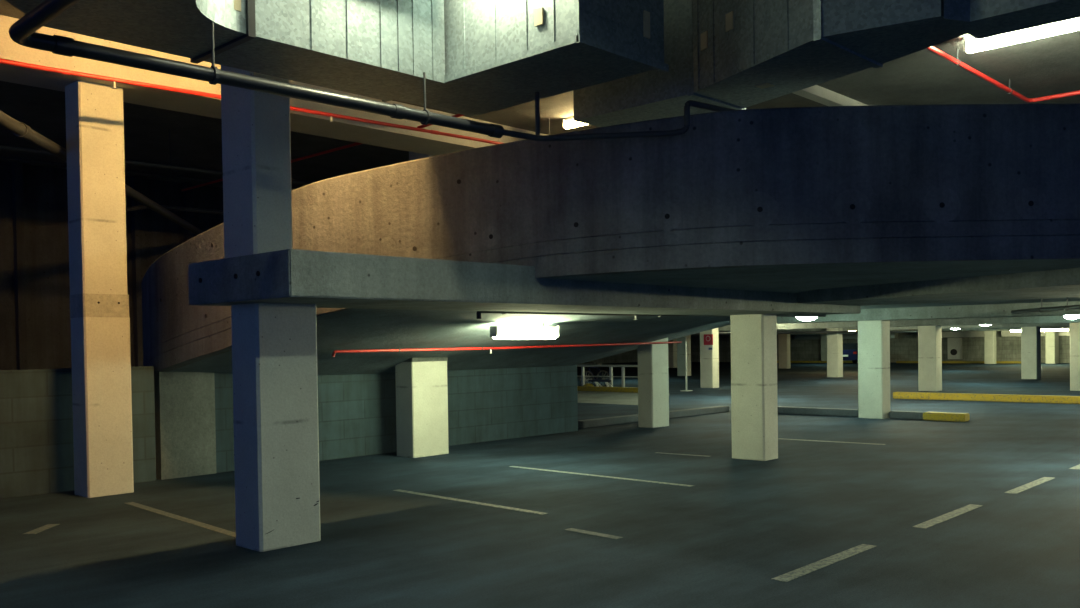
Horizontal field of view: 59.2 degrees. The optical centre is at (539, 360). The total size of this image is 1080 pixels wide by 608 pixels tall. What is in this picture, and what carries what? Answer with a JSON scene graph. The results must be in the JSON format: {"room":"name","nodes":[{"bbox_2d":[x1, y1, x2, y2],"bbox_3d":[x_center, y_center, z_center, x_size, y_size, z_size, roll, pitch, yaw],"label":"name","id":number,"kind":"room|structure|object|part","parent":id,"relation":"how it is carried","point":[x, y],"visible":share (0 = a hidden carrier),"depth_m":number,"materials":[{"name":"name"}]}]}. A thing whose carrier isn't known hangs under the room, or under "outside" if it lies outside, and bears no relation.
{"room":"parking garage","nodes":[
{"label":"parking garage","id":0,"kind":"room"},
{"bbox_2d":[0,366,155,498],"bbox_3d":[-10.280,1.010,7.400,0.200,1.530,14.740,0,1,43],"label":"wall","id":1,"kind":"structure","parent":0,"point":[37,449],"depth_m":11.69,"materials":[{"name":"concrete"}]},
{"bbox_2d":[0,110,202,234],"bbox_3d":[-6.152,-2.592,13.385,0.302,0.161,14.284,-1,1,-9],"label":"pipe","id":2,"kind":"object","parent":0,"point":[21,130],"visible":0.69,"depth_m":11.44,"materials":[{"name":"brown metal"}]},
{"bbox_2d":[0,161,223,369],"bbox_3d":[-8.410,-1.319,27.792,10.200,5.420,47.000,0,1,43],"label":"wall","id":3,"kind":"structure","parent":0,"point":[45,195],"depth_m":18.96,"materials":[{"name":"concrete"}]},
{"bbox_2d":[11,162,192,369],"bbox_3d":[-12.870,-1.039,15.549,0.180,5.420,15.090,0,1,43],"label":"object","id":4,"kind":"structure","parent":3,"relation":"attached to","point":[17,167],"depth_m":18.46,"materials":[{"name":"metal"}]},
{"bbox_2d":[126,205,223,214],"bbox_3d":[-5.826,-2.911,19.906,0.080,0.377,6.810,0,1,43],"label":"pipe","id":5,"kind":"object","parent":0,"point":[139,207],"visible":0.23,"depth_m":18.61,"materials":[{"name":"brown metal"}]},
{"bbox_2d":[154,372,215,479],"bbox_3d":[-4.890,0.835,13.111,0.160,1.520,0.790,0,1,43],"label":"wall panel","id":6,"kind":"object","parent":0,"point":[185,430],"visible":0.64,"depth_m":13.02,"materials":[{"name":"grey concrete"}]},
{"bbox_2d":[214,364,577,472],"bbox_3d":[-1.992,0.716,16.252,0.200,1.560,7.760,0,1,43],"label":"wall","id":7,"kind":"structure","parent":0,"point":[357,412],"depth_m":16.63,"materials":[{"name":"concrete"}]},
{"bbox_2d":[0,362,1079,607],"bbox_3d":[8.030,1.190,33.646,70.000,0.306,78.000,0,1,43],"label":"floor","id":8,"kind":"structure","parent":0,"point":[982,511],"depth_m":9.26,"materials":[{"name":"concrete"}]},
{"bbox_2d":[65,80,133,497],"bbox_3d":[-5.377,-0.850,11.601,0.447,4.955,0.553,0,1,43],"label":"concrete column","id":9,"kind":"structure","parent":8,"relation":"on","point":[99,297],"depth_m":11.43,"materials":[{"name":"beige concrete"}]},
{"bbox_2d":[231,303,320,551],"bbox_3d":[-2.362,0.567,8.516,0.452,2.140,0.615,0,1,43],"label":"concrete column","id":10,"kind":"structure","parent":8,"relation":"on","point":[274,346],"depth_m":8.33,"materials":[{"name":"paint"}]},
{"bbox_2d":[188,249,860,315],"bbox_3d":[0.866,-0.778,11.301,1.640,0.364,9.780,0,1,43],"label":"concrete beam","id":11,"kind":"structure","parent":10,"relation":"on","point":[323,279],"depth_m":8.41,"materials":[{"name":"grey concrete"}]},
{"bbox_2d":[220,65,292,257],"bbox_3d":[-2.522,-2.320,8.417,0.550,2.920,0.385,0,1,43],"label":"concrete column","id":12,"kind":"structure","parent":11,"relation":"on","point":[256,134],"depth_m":8.25,"materials":[{"name":"grey concrete"}]},
{"bbox_2d":[395,357,448,457],"bbox_3d":[-1.889,0.713,15.238,0.445,1.600,0.740,0,1,43],"label":"concrete column","id":13,"kind":"structure","parent":8,"relation":"on","point":[421,382],"depth_m":15.04,"materials":[{"name":"grey concrete"}]},
{"bbox_2d":[579,362,609,386],"bbox_3d":[2.156,0.554,37.406,0.504,1.009,1.647,0,1,43],"label":"bicycle","id":14,"kind":"object","parent":8,"relation":"on","point":[590,372],"visible":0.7,"depth_m":37.29,"materials":[{"name":"black metal"}]},
{"bbox_3d":[2.153,0.497,37.403,0.044,0.500,1.036,0,1,43],"label":"frame","id":15,"kind":"part","parent":14,"relation":"part of","materials":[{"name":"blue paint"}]},
{"bbox_2d":[588,379,612,386],"bbox_3d":[2.276,0.904,35.070,1.190,0.400,0.380,0,1,43],"label":"barrier","id":16,"kind":"object","parent":8,"relation":"on","point":[589,380],"visible":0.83,"depth_m":35.06,"materials":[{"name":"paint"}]},
{"bbox_2d":[577,365,637,386],"bbox_3d":[2.455,0.623,35.470,4.600,0.943,0.090,0,1,43],"label":"guard rail","id":17,"kind":"object","parent":8,"relation":"on","point":[582,376],"visible":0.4,"depth_m":35.28,"materials":[{"name":"metal"}]},
{"bbox_3d":[1.643,0.643,36.241,0.090,0.900,0.080,0,1,43],"label":"post","id":18,"kind":"part","parent":17,"relation":"part of","materials":[{"name":"metal"}]},
{"bbox_3d":[2.449,0.194,35.462,4.600,0.086,0.090,0,1,43],"label":"rail","id":19,"kind":"part","parent":17,"relation":"part of","materials":[{"name":"metal"}]},
{"bbox_3d":[2.455,0.594,35.469,4.600,0.040,0.040,0,1,43],"label":"rail","id":20,"kind":"part","parent":17,"relation":"part of","materials":[{"name":"metal"}]},
{"bbox_3d":[2.644,0.645,35.291,0.090,0.900,0.080,0,1,43],"label":"post","id":21,"kind":"part","parent":17,"relation":"part of","materials":[{"name":"metal"}]},
{"bbox_3d":[3.058,0.645,34.899,0.090,0.900,0.080,0,1,43],"label":"post","id":22,"kind":"part","parent":17,"relation":"part of","materials":[{"name":"metal"}]},
{"bbox_2d":[577,386,637,392],"bbox_3d":[1.989,1.031,34.615,4.900,0.170,0.300,0,1,43],"label":"kerb","id":23,"kind":"object","parent":8,"relation":"on","point":[579,388],"visible":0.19,"depth_m":34.00,"materials":[{"name":"paint"}]},
{"bbox_2d":[637,338,668,427],"bbox_3d":[2.355,0.420,19.744,0.380,1.900,0.600,0,1,43],"label":"concrete column","id":24,"kind":"structure","parent":8,"relation":"on","point":[653,376],"depth_m":19.56,"materials":[{"name":"grey concrete"}]},
{"bbox_2d":[578,406,728,427],"bbox_3d":[2.702,1.261,21.709,0.300,0.140,5.550,0,1,43],"label":"kerb","id":25,"kind":"object","parent":8,"relation":"on","point":[587,423],"visible":0.65,"depth_m":20.88,"materials":[{"name":"concrete"}]},
{"bbox_2d":[668,339,676,367],"bbox_3d":[8.991,-0.719,64.696,0.550,2.410,0.450,0,1,43],"label":"concrete column","id":26,"kind":"structure","parent":8,"relation":"on","point":[672,348],"depth_m":64.52,"materials":[{"name":"grey concrete"}]},
{"bbox_2d":[677,335,690,375],"bbox_3d":[7.420,-0.421,48.961,0.570,2.410,0.450,0,1,43],"label":"concrete column","id":27,"kind":"structure","parent":8,"relation":"on","point":[680,346],"depth_m":48.81,"materials":[{"name":"grey concrete"}]},
{"bbox_2d":[680,342,691,390],"bbox_3d":[5.184,0.209,33.695,0.300,1.750,0.300,0,1,43],"label":"steel post","id":28,"kind":"object","parent":8,"relation":"on","point":[685,342],"visible":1,"depth_m":33.67,"materials":[{"name":"grey metal"}]},
{"bbox_2d":[700,328,718,387],"bbox_3d":[6.419,-0.179,35.992,0.570,2.410,0.450,0,1,43],"label":"concrete column","id":29,"kind":"structure","parent":8,"relation":"on","point":[709,359],"depth_m":35.83,"materials":[{"name":"grey concrete"}]},
{"bbox_2d":[704,334,712,349],"bbox_3d":[6.328,-0.688,35.714,0.400,0.600,0.046,0,1,43],"label":"parking sign","id":30,"kind":"object","parent":29,"relation":"attached to","point":[708,338],"visible":1,"depth_m":35.69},
{"bbox_3d":[6.330,-0.788,35.716,0.400,0.400,0.035,0,1,43],"label":"red panel","id":31,"kind":"part","parent":30,"relation":"part of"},
{"bbox_3d":[6.357,-0.478,35.701,0.340,0.180,0.035,0,1,43],"label":"panel","id":32,"kind":"part","parent":30,"relation":"part of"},
{"bbox_2d":[730,314,777,460],"bbox_3d":[3.187,0.386,14.141,0.560,2.140,0.420,0,1,43],"label":"concrete column","id":33,"kind":"structure","parent":8,"relation":"on","point":[754,409],"depth_m":13.97,"materials":[{"name":"grey concrete"}]},
{"bbox_2d":[778,334,790,368],"bbox_3d":[15.252,-0.719,59.287,0.620,2.410,0.420,0,1,43],"label":"concrete column","id":34,"kind":"structure","parent":8,"relation":"on","point":[783,339],"depth_m":59.12,"materials":[{"name":"grey concrete"}]},
{"bbox_2d":[777,406,857,416],"bbox_3d":[6.056,1.186,22.557,3.300,0.160,0.300,0,1,43],"label":"kerb","id":35,"kind":"object","parent":8,"relation":"on","point":[781,409],"visible":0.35,"depth_m":21.99,"materials":[{"name":"concrete"}]},
{"bbox_2d":[777,361,857,362],"bbox_3d":[21.221,0.096,72.249,10.000,0.150,0.200,0,1,43],"label":"kerb","id":36,"kind":"object","parent":8,"relation":"on","point":[777,361],"visible":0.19,"depth_m":72.48,"materials":[{"name":"paint"}]},
{"bbox_2d":[821,334,826,360],"bbox_3d":[21.685,-1.039,72.119,0.550,2.410,0.500,0,1,43],"label":"concrete column","id":37,"kind":"structure","parent":8,"relation":"on","point":[823,336],"depth_m":71.94,"materials":[{"name":"grey concrete"}]},
{"bbox_2d":[827,328,842,376],"bbox_3d":[13.765,-0.436,44.367,0.560,2.410,0.520,0,1,43],"label":"concrete column","id":38,"kind":"structure","parent":8,"relation":"on","point":[834,340],"depth_m":44.18,"materials":[{"name":"grey concrete"}]},
{"bbox_2d":[843,343,857,362],"bbox_3d":[22.738,-0.518,67.889,1.960,1.475,4.310,0,1,43],"label":"car","id":39,"kind":"object","parent":8,"relation":"on","point":[850,350],"visible":0.38,"depth_m":66.34,"materials":[{"name":"blue paint"}]},
{"bbox_2d":[858,320,889,418],"bbox_3d":[7.413,0.188,21.087,0.570,2.165,0.420,0,1,43],"label":"concrete column","id":40,"kind":"structure","parent":8,"relation":"on","point":[873,335],"depth_m":20.91,"materials":[{"name":"grey concrete"}]},
{"bbox_2d":[889,411,969,421],"bbox_3d":[8.338,1.187,20.393,1.610,0.165,0.310,0,1,43],"label":"kerb","id":41,"kind":"object","parent":8,"relation":"on","point":[913,415],"visible":1,"depth_m":20.22,"materials":[{"name":"concrete"}]},
{"bbox_2d":[918,326,941,390],"bbox_3d":[12.978,-0.202,31.616,0.590,2.410,0.530,0,1,43],"label":"concrete column","id":42,"kind":"structure","parent":8,"relation":"on","point":[929,337],"depth_m":31.42,"materials":[{"name":"grey concrete"}]},
{"bbox_2d":[896,361,1020,362],"bbox_3d":[28.621,0.107,65.229,8.400,0.150,0.200,0,1,43],"label":"kerb","id":43,"kind":"object","parent":8,"relation":"on","point":[896,361],"visible":0.55,"depth_m":64.79,"materials":[{"name":"paint"}]},
{"bbox_2d":[893,392,1079,403],"bbox_3d":[13.055,1.017,25.357,7.300,0.190,0.300,0,1,43],"label":"kerb","id":44,"kind":"object","parent":8,"relation":"on","point":[896,395],"visible":1,"depth_m":25.90,"materials":[{"name":"paint"}]},
{"bbox_2d":[984,331,995,363],"bbox_3d":[29.590,-0.989,62.428,0.600,2.410,0.520,0,1,43],"label":"concrete column","id":45,"kind":"structure","parent":8,"relation":"on","point":[989,336],"depth_m":62.24,"materials":[{"name":"grey concrete"}]},
{"bbox_2d":[1021,327,1040,378],"bbox_3d":[20.308,-0.445,39.291,0.600,2.410,0.560,0,1,43],"label":"concrete column","id":46,"kind":"structure","parent":8,"relation":"on","point":[1030,336],"depth_m":39.09,"materials":[{"name":"grey concrete"}]},
{"bbox_2d":[1045,331,1058,363],"bbox_3d":[33.006,-1.019,61.241,0.550,2.410,0.900,0,1,43],"label":"concrete column","id":47,"kind":"structure","parent":8,"relation":"on","point":[1051,337],"depth_m":60.95,"materials":[{"name":"grey concrete"}]},
{"bbox_2d":[1070,322,1079,390],"bbox_3d":[17.390,-0.248,30.477,0.580,2.410,0.550,0,1,43],"label":"concrete column","id":48,"kind":"structure","parent":8,"relation":"on","point":[1074,327],"depth_m":30.37,"materials":[{"name":"grey concrete"}]},
{"bbox_2d":[0,0,1079,188],"bbox_3d":[5.259,-4.157,14.734,48.000,0.300,47.000,0,1,43],"label":"ceiling","id":49,"kind":"structure","parent":0,"point":[1050,65],"depth_m":14.64,"materials":[{"name":"concrete"}]},
{"bbox_2d":[0,156,294,189],"bbox_3d":[-7.913,-3.626,18.285,0.080,0.228,16.001,0,1,43],"label":"pipe","id":50,"kind":"object","parent":49,"relation":"hanging from","point":[4,158],"visible":0.48,"depth_m":18.33,"materials":[{"name":"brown metal"}]},
{"bbox_2d":[0,128,313,184],"bbox_3d":[-5.735,-3.486,16.223,0.117,0.764,16.001,0,1,43],"label":"pipe","id":51,"kind":"object","parent":49,"relation":"hanging from","point":[150,164],"visible":0.41,"depth_m":15.60,"materials":[{"name":"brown metal"}]},
{"bbox_2d":[181,142,362,190],"bbox_3d":[-5.074,-3.716,17.574,6.700,0.371,0.048,0,1,44],"label":"pipe","id":52,"kind":"object","parent":49,"relation":"hanging from","point":[356,143],"visible":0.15,"depth_m":16.55,"materials":[{"name":"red metal"}]},
{"bbox_2d":[0,15,546,155],"bbox_3d":[-3.560,-3.623,13.466,0.950,0.480,33.000,0,1,43],"label":"ceiling beam","id":53,"kind":"structure","parent":49,"relation":"attached to","point":[301,122],"depth_m":12.25,"materials":[{"name":"paint"}]},
{"bbox_2d":[0,59,549,144],"bbox_3d":[-6.345,-3.204,8.606,0.062,1.043,21.901,0,1,43],"label":"pipe","id":54,"kind":"object","parent":49,"relation":"hanging from","point":[2,61],"visible":0.82,"depth_m":11.01,"materials":[{"name":"red metal"}]},
{"bbox_2d":[5,0,668,116],"bbox_3d":[-0.029,-2.997,5.558,5.840,1.540,4.320,0,1,43],"label":"ventilation duct","id":55,"kind":"object","parent":49,"relation":"hanging from","point":[477,57],"visible":1,"depth_m":7.24,"materials":[{"name":"metal"}]},
{"bbox_2d":[9,0,734,140],"bbox_3d":[1.419,-2.086,5.694,6.125,0.450,6.699,0,1,43],"label":"drain pipe","id":56,"kind":"object","parent":55,"relation":"hanging from","point":[23,32],"visible":0.98,"depth_m":6.43,"materials":[{"name":"metal"}]},
{"bbox_2d":[409,152,431,160],"bbox_3d":[-1.917,-2.229,17.053,0.600,3.420,0.600,0,1,43],"label":"concrete column","id":57,"kind":"structure","parent":49,"relation":"attached to","point":[412,155],"depth_m":16.86,"materials":[{"name":"grey concrete"}]},
{"bbox_2d":[417,114,463,127],"bbox_3d":[0.211,-3.704,12.322,0.175,0.371,6.004,-2,1,-45],"label":"pipe","id":58,"kind":"object","parent":49,"relation":"hanging from","point":[456,115],"visible":0.05,"depth_m":14.27,"materials":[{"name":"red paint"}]},
{"bbox_2d":[562,118,587,128],"bbox_3d":[0.869,-3.857,15.047,1.298,0.180,0.120,0,1,43],"label":"ceiling light","id":59,"kind":"object","parent":49,"relation":"attached to","point":[568,123],"visible":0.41,"depth_m":15.35,"materials":[{"name":"white plastic"}]},
{"bbox_2d":[573,0,1079,126],"bbox_3d":[3.008,-3.063,6.732,7.250,1.540,1.435,0,1,43],"label":"ventilation duct","id":60,"kind":"object","parent":49,"relation":"hanging from","point":[732,54],"visible":0.88,"depth_m":7.42,"materials":[{"name":"metal"}]},
{"bbox_2d":[793,85,867,105],"bbox_3d":[5.172,-3.942,15.064,0.180,0.160,4.650,0,1,43],"label":"rib","id":61,"kind":"object","parent":49,"relation":"attached to","point":[816,93],"visible":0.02,"depth_m":13.97,"materials":[{"name":"paint"}]},
{"bbox_2d":[926,46,1079,101],"bbox_3d":[7.422,-3.838,9.161,7.190,0.209,7.080,0,1,43],"label":"pipe","id":62,"kind":"object","parent":49,"relation":"hanging from","point":[957,62],"visible":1,"depth_m":13.03,"materials":[{"name":"red metal"}]},
{"bbox_2d":[964,17,1079,52],"bbox_3d":[5.675,-3.851,11.177,1.298,0.200,0.120,0,1,43],"label":"ceiling light","id":63,"kind":"object","parent":49,"relation":"attached to","point":[974,45],"visible":0.78,"depth_m":11.14,"materials":[{"name":"white plastic"}]},
{"bbox_2d":[577,349,637,364],"bbox_3d":[-8.947,-0.479,66.383,0.300,2.410,53.800,0,1,43],"label":"wall","id":64,"kind":"structure","parent":0,"point":[629,356],"depth_m":83.00,"materials":[{"name":"grey concrete"}]},
{"bbox_2d":[142,103,1079,374],"bbox_3d":[6.115,-0.955,11.718,23.000,2.716,14.343,0,1,43],"label":"ramp","id":65,"kind":"object","parent":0,"point":[795,199],"visible":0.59,"depth_m":8.57,"materials":[{"name":"concrete"}]},
{"bbox_2d":[332,341,681,356],"bbox_3d":[-0.014,-0.211,15.575,0.060,0.150,8.019,0,1,43],"label":"pipe","id":66,"kind":"object","parent":65,"relation":"hanging from","point":[670,342],"visible":1,"depth_m":14.74,"materials":[{"name":"red metal"}]},
{"bbox_2d":[490,323,559,339],"bbox_3d":[-0.200,-0.415,13.344,0.150,0.230,1.268,0,1,43],"label":"ceiling light","id":67,"kind":"object","parent":65,"relation":"attached to","point":[497,332],"visible":1,"depth_m":13.25,"materials":[{"name":"white plastic"}]},
{"bbox_2d":[493,329,557,339],"bbox_3d":[-0.200,-0.375,13.345,0.150,0.150,1.220,0,1,43],"label":"diffuser","id":68,"kind":"object","parent":67,"relation":"attached to","point":[498,334],"depth_m":13.25,"materials":[{"name":"white plastic"}]},
{"bbox_2d":[476,311,825,319],"bbox_3d":[2.207,-0.704,14.065,0.078,0.250,8.530,0,1,43],"label":"drain pipe","id":69,"kind":"object","parent":65,"relation":"hanging from","point":[478,313],"visible":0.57,"depth_m":12.25,"materials":[{"name":"metal"}]},
{"bbox_2d":[796,317,816,320],"bbox_3d":[5.558,-0.956,19.791,0.460,0.266,0.460,0,1,43],"label":"ceiling light","id":70,"kind":"object","parent":65,"relation":"attached to","point":[799,318],"visible":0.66,"depth_m":19.66,"materials":[{"name":"white plastic"}]},
{"bbox_2d":[797,268,1079,305],"bbox_3d":[5.377,-0.865,11.144,5.080,0.180,3.896,0,1,43],"label":"concrete beam","id":71,"kind":"structure","parent":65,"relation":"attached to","point":[1061,283],"depth_m":11.02,"materials":[{"name":"concrete"}]},
{"bbox_2d":[1011,298,1079,313],"bbox_3d":[8.547,-0.919,14.801,0.381,0.256,4.820,-1,1,-3],"label":"drain pipe","id":72,"kind":"object","parent":65,"relation":"hanging from","point":[1067,307],"visible":0.95,"depth_m":15.82,"materials":[{"name":"metal"}]},
{"bbox_2d":[691,331,1069,362],"bbox_3d":[34.707,-1.054,61.763,70.000,2.410,0.400,0,1,43],"label":"wall","id":73,"kind":"structure","parent":0,"point":[904,347],"depth_m":68.85,"materials":[{"name":"grey concrete"}]},
{"bbox_2d":[795,333,897,339],"bbox_3d":[23.082,-1.904,72.028,8.000,0.580,0.670,0,1,43],"label":"duct","id":74,"kind":"object","parent":73,"relation":"attached to","point":[892,335],"visible":0.37,"depth_m":73.14,"materials":[{"name":"metal"}]},
{"bbox_2d":[942,331,983,337],"bbox_3d":[28.886,-1.895,66.522,4.600,0.580,0.670,0,1,43],"label":"duct","id":75,"kind":"object","parent":73,"relation":"attached to","point":[965,333],"visible":0.29,"depth_m":65.66,"materials":[{"name":"grey metal"}]},
{"bbox_2d":[1001,329,1069,336],"bbox_3d":[33.819,-1.887,61.842,7.000,0.580,0.670,0,1,43],"label":"duct","id":76,"kind":"object","parent":73,"relation":"attached to","point":[1003,333],"visible":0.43,"depth_m":63.30,"materials":[{"name":"beige metal"}]},
{"bbox_2d":[947,338,961,358],"bbox_3d":[29.049,-0.842,66.551,0.900,1.490,0.450,0,1,43],"label":"wall pier","id":77,"kind":"object","parent":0,"point":[954,344],"visible":1,"depth_m":66.39,"materials":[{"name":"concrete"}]},
{"bbox_2d":[874,301,1064,308],"bbox_3d":[16.315,-1.785,42.374,70.000,0.280,53.800,0,1,43],"label":"ceiling","id":78,"kind":"structure","parent":0,"point":[1059,301],"depth_m":19.10,"materials":[{"name":"concrete"}]},
{"bbox_2d":[691,326,1069,335],"bbox_3d":[25.803,-1.796,49.470,54.000,0.270,0.750,0,1,43],"label":"concrete beam","id":79,"kind":"structure","parent":78,"relation":"attached to","point":[1046,327],"depth_m":50.77,"materials":[{"name":"grey concrete"}]},
{"bbox_2d":[718,323,1069,331],"bbox_3d":[18.097,-1.538,41.347,54.000,0.270,0.750,0,1,43],"label":"concrete beam","id":80,"kind":"structure","parent":78,"relation":"attached to","point":[1034,324],"depth_m":40.62,"materials":[{"name":"grey concrete"}]},
{"bbox_2d":[692,333,826,334],"bbox_3d":[6.041,-1.174,42.007,26.628,0.078,0.080,-2,1,-41],"label":"pipe","id":81,"kind":"object","parent":80,"relation":"attached to","point":[788,333],"visible":0.02,"depth_m":47.99,"materials":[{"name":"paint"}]},
{"bbox_2d":[1041,328,1068,330],"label":"ceiling light","id":82,"kind":"object","parent":80,"relation":"attached to","point":[1055,329],"depth_m":56.67,"materials":[{"name":"white plastic"}]},
{"bbox_2d":[719,328,1069,335],"bbox_3d":[33.648,-2.058,57.738,54.000,0.270,0.750,0,1,43],"label":"concrete beam","id":83,"kind":"structure","parent":78,"relation":"attached to","point":[1049,328],"depth_m":62.91,"materials":[{"name":"grey concrete"}]},
{"bbox_2d":[718,315,1079,330],"bbox_3d":[10.803,-1.295,33.659,54.000,0.270,0.750,0,1,43],"label":"concrete beam","id":84,"kind":"structure","parent":78,"relation":"attached to","point":[1029,319],"depth_m":30.97,"materials":[{"name":"grey concrete"}]},
{"bbox_2d":[696,331,916,333],"bbox_3d":[8.943,-1.159,39.254,26.628,0.098,0.100,-2,1,-41],"label":"pipe","id":85,"kind":"object","parent":84,"relation":"attached to","point":[723,332],"visible":0.34,"depth_m":42.22,"materials":[{"name":"metal"}]},
{"bbox_2d":[777,301,1079,323],"bbox_3d":[2.925,-1.032,25.355,54.000,0.270,0.750,0,1,43],"label":"concrete beam","id":86,"kind":"structure","parent":78,"relation":"attached to","point":[988,310],"depth_m":19.68,"materials":[{"name":"grey concrete"}]},
{"bbox_2d":[1010,329,1020,331],"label":"ceiling light","id":87,"kind":"object","parent":78,"relation":"attached to","point":[1011,330],"depth_m":58.26,"materials":[{"name":"white plastic"}]},
{"bbox_2d":[1064,315,1079,319],"bbox_3d":[15.160,-1.265,27.079,0.400,0.190,0.400,0,1,43],"label":"ceiling light","id":88,"kind":"object","parent":78,"relation":"attached to","point":[1071,317],"visible":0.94,"depth_m":26.95,"materials":[{"name":"white plastic"}]}
]}

